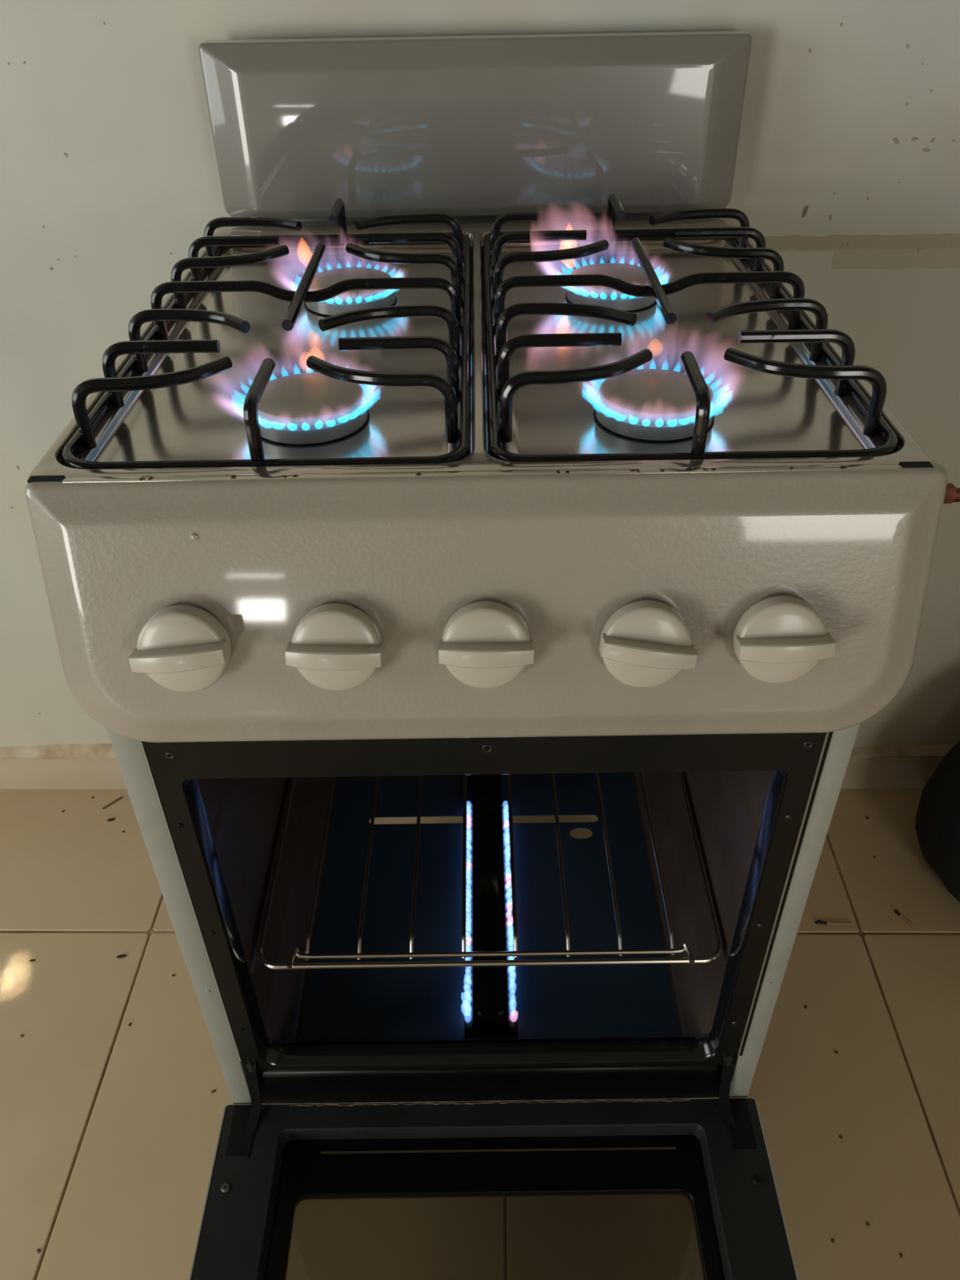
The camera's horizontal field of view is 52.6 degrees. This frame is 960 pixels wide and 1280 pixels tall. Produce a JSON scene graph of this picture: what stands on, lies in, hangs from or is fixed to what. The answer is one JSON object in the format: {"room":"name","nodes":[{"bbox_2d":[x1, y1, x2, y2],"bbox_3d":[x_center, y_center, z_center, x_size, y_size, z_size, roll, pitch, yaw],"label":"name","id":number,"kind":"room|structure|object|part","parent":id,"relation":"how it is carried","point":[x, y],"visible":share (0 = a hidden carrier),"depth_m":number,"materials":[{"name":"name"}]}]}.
{"room":"kitchen","nodes":[
{"label":"kitchen","id":0,"kind":"room"},
{"bbox_2d":[0,0,959,746],"bbox_3d":[-0.098,-0.799,0.775,3.500,2.700,0.101,0,38,1],"label":"wall","id":1,"kind":"structure","parent":0,"point":[847,168],"depth_m":0.97,"materials":[{"name":"paint"}]},
{"bbox_2d":[0,757,942,789],"bbox_3d":[-0.081,0.197,1.471,3.300,0.071,0.011,0,38,1],"label":"baseboard","id":2,"kind":"structure","parent":1,"relation":"attached to","point":[860,772],"depth_m":1.47,"materials":[{"name":"tile"}]},
{"bbox_2d":[0,743,955,759],"bbox_3d":[-0.082,0.164,1.444,3.300,0.021,0.018,0,38,1],"label":"trim","id":3,"kind":"structure","parent":1,"relation":"attached to","point":[61,751],"depth_m":1.45,"materials":[{"name":"tile"}]},
{"bbox_2d":[0,788,959,1279],"bbox_3d":[0.013,1.313,0.157,3.749,0.100,3.651,0,38,1],"label":"floor","id":4,"kind":"structure","parent":0,"point":[109,1128],"depth_m":1.14,"materials":[{"name":"brown tile"}]},
{"bbox_2d":[102,796,123,808],"bbox_3d":[-0.558,0.247,1.474,0.002,0.002,0.033,29,47,33],"label":"twig","id":5,"kind":"object","parent":4,"relation":"on","point":[121,797],"visible":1,"depth_m":1.47,"materials":[{"name":"brown wood"}]},
{"bbox_2d":[116,954,126,958],"bbox_3d":[-0.465,0.410,1.260,0.014,0.002,0.004,-8,38,-9],"label":"crumb","id":6,"kind":"object","parent":4,"relation":"on","point":[122,955],"visible":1,"depth_m":1.26,"materials":[{"name":"black"}]},
{"bbox_2d":[24,31,948,1279],"bbox_3d":[0.007,0.145,0.786,0.510,0.986,0.983,-1,38,0],"label":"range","id":7,"kind":"object","parent":4,"relation":"on","point":[233,634],"depth_m":0.79,"materials":[{"name":"white metal"}]},
{"bbox_3d":[-0.168,0.005,0.552,0.050,0.050,0.020,-5,24,2],"label":"knob","id":8,"kind":"part","parent":7,"relation":"part of","materials":[{"name":"beige plastic"}]},
{"bbox_3d":[-0.233,0.046,0.964,0.020,0.693,0.541,-1,38,0],"label":"panel","id":9,"kind":"part","parent":7,"relation":"part of","materials":[{"name":"white metal"}]},
{"bbox_3d":[-0.210,0.417,0.895,0.012,0.087,0.063,4,38,7],"label":"hinge arm","id":10,"kind":"part","parent":7,"relation":"part of","materials":[{"name":"black metal"}]},
{"bbox_2d":[61,198,471,469],"bbox_3d":[-0.127,-0.252,0.721,0.238,0.042,0.465,-1,38,0],"label":"support","id":11,"kind":"object","parent":7,"relation":"on","point":[455,391],"visible":1,"depth_m":0.65,"materials":[{"name":"black metal"}]},
{"bbox_3d":[-0.109,-0.148,0.619,0.074,0.015,0.074,-1,38,0],"label":"burner","id":12,"kind":"part","parent":7,"relation":"part of","materials":[{"name":"metal"}]},
{"bbox_3d":[-0.110,-0.169,0.603,0.140,0.070,0.140,-1,38,0],"label":"gas burner","id":13,"kind":"part","parent":7,"relation":"part of","materials":[{"name":"grey metal"}]},
{"bbox_3d":[-0.081,0.004,0.552,0.050,0.050,0.020,1,25,-1],"label":"knob","id":14,"kind":"part","parent":7,"relation":"part of","materials":[{"name":"beige plastic"}]},
{"bbox_3d":[-0.107,-0.286,0.799,0.074,0.015,0.074,-1,38,0],"label":"burner","id":15,"kind":"part","parent":7,"relation":"part of","materials":[{"name":"metal"}]},
{"bbox_3d":[-0.107,-0.307,0.783,0.140,0.070,0.140,-1,38,0],"label":"gas burner","id":16,"kind":"part","parent":7,"relation":"part of","materials":[{"name":"grey metal"}]},
{"bbox_2d":[198,31,752,219],"bbox_3d":[-0.004,-0.476,0.908,0.493,0.149,0.031,-1,38,0],"label":"backsplash","id":17,"kind":"structure","parent":7,"relation":"attached to","point":[472,125],"depth_m":0.89,"materials":[{"name":"grey metal"}]},
{"bbox_3d":[-0.002,-0.244,0.750,0.503,0.022,0.529,-1,38,0],"label":"hob plate","id":18,"kind":"part","parent":7,"relation":"part of","materials":[{"name":"metal"}]},
{"bbox_2d":[142,732,826,1106],"bbox_3d":[0.004,0.057,0.925,0.451,0.624,0.474,-1,38,0],"label":"oven","id":19,"kind":"object","parent":7,"relation":"in","point":[686,1034],"depth_m":0.92,"materials":[{"name":"black metal"}]},
{"bbox_3d":[0.004,0.003,0.551,0.050,0.050,0.020,0,25,0],"label":"knob","id":20,"kind":"part","parent":7,"relation":"part of","materials":[{"name":"beige plastic"}]},
{"bbox_3d":[0.004,-0.018,0.574,0.508,0.168,0.067,-1,38,0],"label":"control panel","id":21,"kind":"part","parent":7,"relation":"part of","materials":[{"name":"white metal"}]},
{"bbox_2d":[256,771,723,968],"bbox_3d":[0.007,0.146,0.996,0.405,0.013,0.429,-1,38,0],"label":"oven rack","id":22,"kind":"object","parent":7,"relation":"in","point":[620,952],"visible":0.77,"depth_m":0.85,"materials":[{"name":"silver metal"}]},
{"bbox_3d":[0.011,0.573,0.762,0.502,0.016,0.421,-1,38,0],"label":"door frame","id":23,"kind":"part","parent":7,"relation":"part of","materials":[{"name":"black metal"}]},
{"bbox_3d":[0.012,0.579,0.774,0.395,0.008,0.367,-1,38,0],"label":"panel","id":24,"kind":"part","parent":7,"relation":"part of","materials":[{"name":"black metal"}]},
{"bbox_3d":[0.108,-0.311,0.782,0.140,0.070,0.140,-1,38,0],"label":"gas burner","id":25,"kind":"part","parent":7,"relation":"part of","materials":[{"name":"grey metal"}]},
{"bbox_3d":[0.109,-0.289,0.798,0.074,0.015,0.074,-1,38,0],"label":"burner","id":26,"kind":"part","parent":7,"relation":"part of","materials":[{"name":"metal"}]},
{"bbox_3d":[0.094,0.002,0.551,0.050,0.050,0.020,7,24,-3],"label":"knob","id":27,"kind":"part","parent":7,"relation":"part of","materials":[{"name":"beige plastic"}]},
{"bbox_3d":[0.110,-0.170,0.600,0.140,0.070,0.140,-1,38,0],"label":"gas burner","id":28,"kind":"part","parent":7,"relation":"part of","materials":[{"name":"grey metal"}]},
{"bbox_3d":[0.111,-0.149,0.616,0.074,0.015,0.074,-1,38,0],"label":"burner","id":29,"kind":"part","parent":7,"relation":"part of","materials":[{"name":"metal"}]},
{"bbox_2d":[482,193,898,462],"bbox_3d":[0.122,-0.256,0.720,0.238,0.042,0.465,-1,38,0],"label":"support","id":30,"kind":"object","parent":7,"relation":"on","point":[501,389],"visible":1,"depth_m":0.64,"materials":[{"name":"black metal"}]},
{"bbox_3d":[0.228,0.410,0.893,0.012,0.087,0.063,-6,38,-7],"label":"hinge arm","id":31,"kind":"part","parent":7,"relation":"part of","materials":[{"name":"black metal"}]},
{"bbox_3d":[0.170,0.000,0.550,0.050,0.050,0.020,-2,25,1],"label":"knob","id":32,"kind":"part","parent":7,"relation":"part of","materials":[{"name":"beige plastic"}]},
{"bbox_3d":[0.240,0.039,0.962,0.020,0.693,0.541,-1,38,0],"label":"panel","id":33,"kind":"part","parent":7,"relation":"part of","materials":[{"name":"white metal"}]},
{"bbox_2d":[943,483,959,503],"bbox_3d":[0.347,-0.141,0.841,0.084,0.269,0.559,7,38,10],"label":"gas pipe","id":34,"kind":"object","parent":7,"relation":"attached to","point":[952,494],"visible":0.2,"depth_m":0.55,"materials":[{"name":"orange metal"}]},
{"bbox_2d":[814,920,853,925],"bbox_3d":[0.468,0.374,1.284,0.049,0.005,0.006,2,38,4],"label":"burnt match","id":35,"kind":"object","parent":4,"relation":"on","point":[817,921],"visible":1,"depth_m":1.28,"materials":[{"name":"black"}]},
{"bbox_3d":[0.475,0.375,1.282,0.034,0.004,0.004,1,38,3],"label":"match stem","id":36,"kind":"part","parent":35,"relation":"part of","materials":[{"name":"beige wood"}]},
{"bbox_2d":[893,909,913,926],"bbox_3d":[0.562,0.369,1.288,0.005,0.005,0.030,-20,41,-23],"label":"burnt match","id":37,"kind":"object","parent":4,"relation":"on","point":[902,917],"visible":1,"depth_m":1.29,"materials":[{"name":"black"}]},
{"bbox_3d":[0.565,0.371,1.285,0.003,0.004,0.020,-23,43,-26],"label":"match stem","id":38,"kind":"part","parent":37,"relation":"part of","materials":[{"name":"beige wood"}]},
{"bbox_2d":[915,740,959,902],"bbox_3d":[0.759,0.185,1.242,0.323,0.345,0.276,-1,38,0],"label":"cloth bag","id":39,"kind":"object","parent":4,"relation":"on","point":[937,820],"visible":1,"depth_m":1.28,"materials":[{"name":"black fabric"}]}
]}

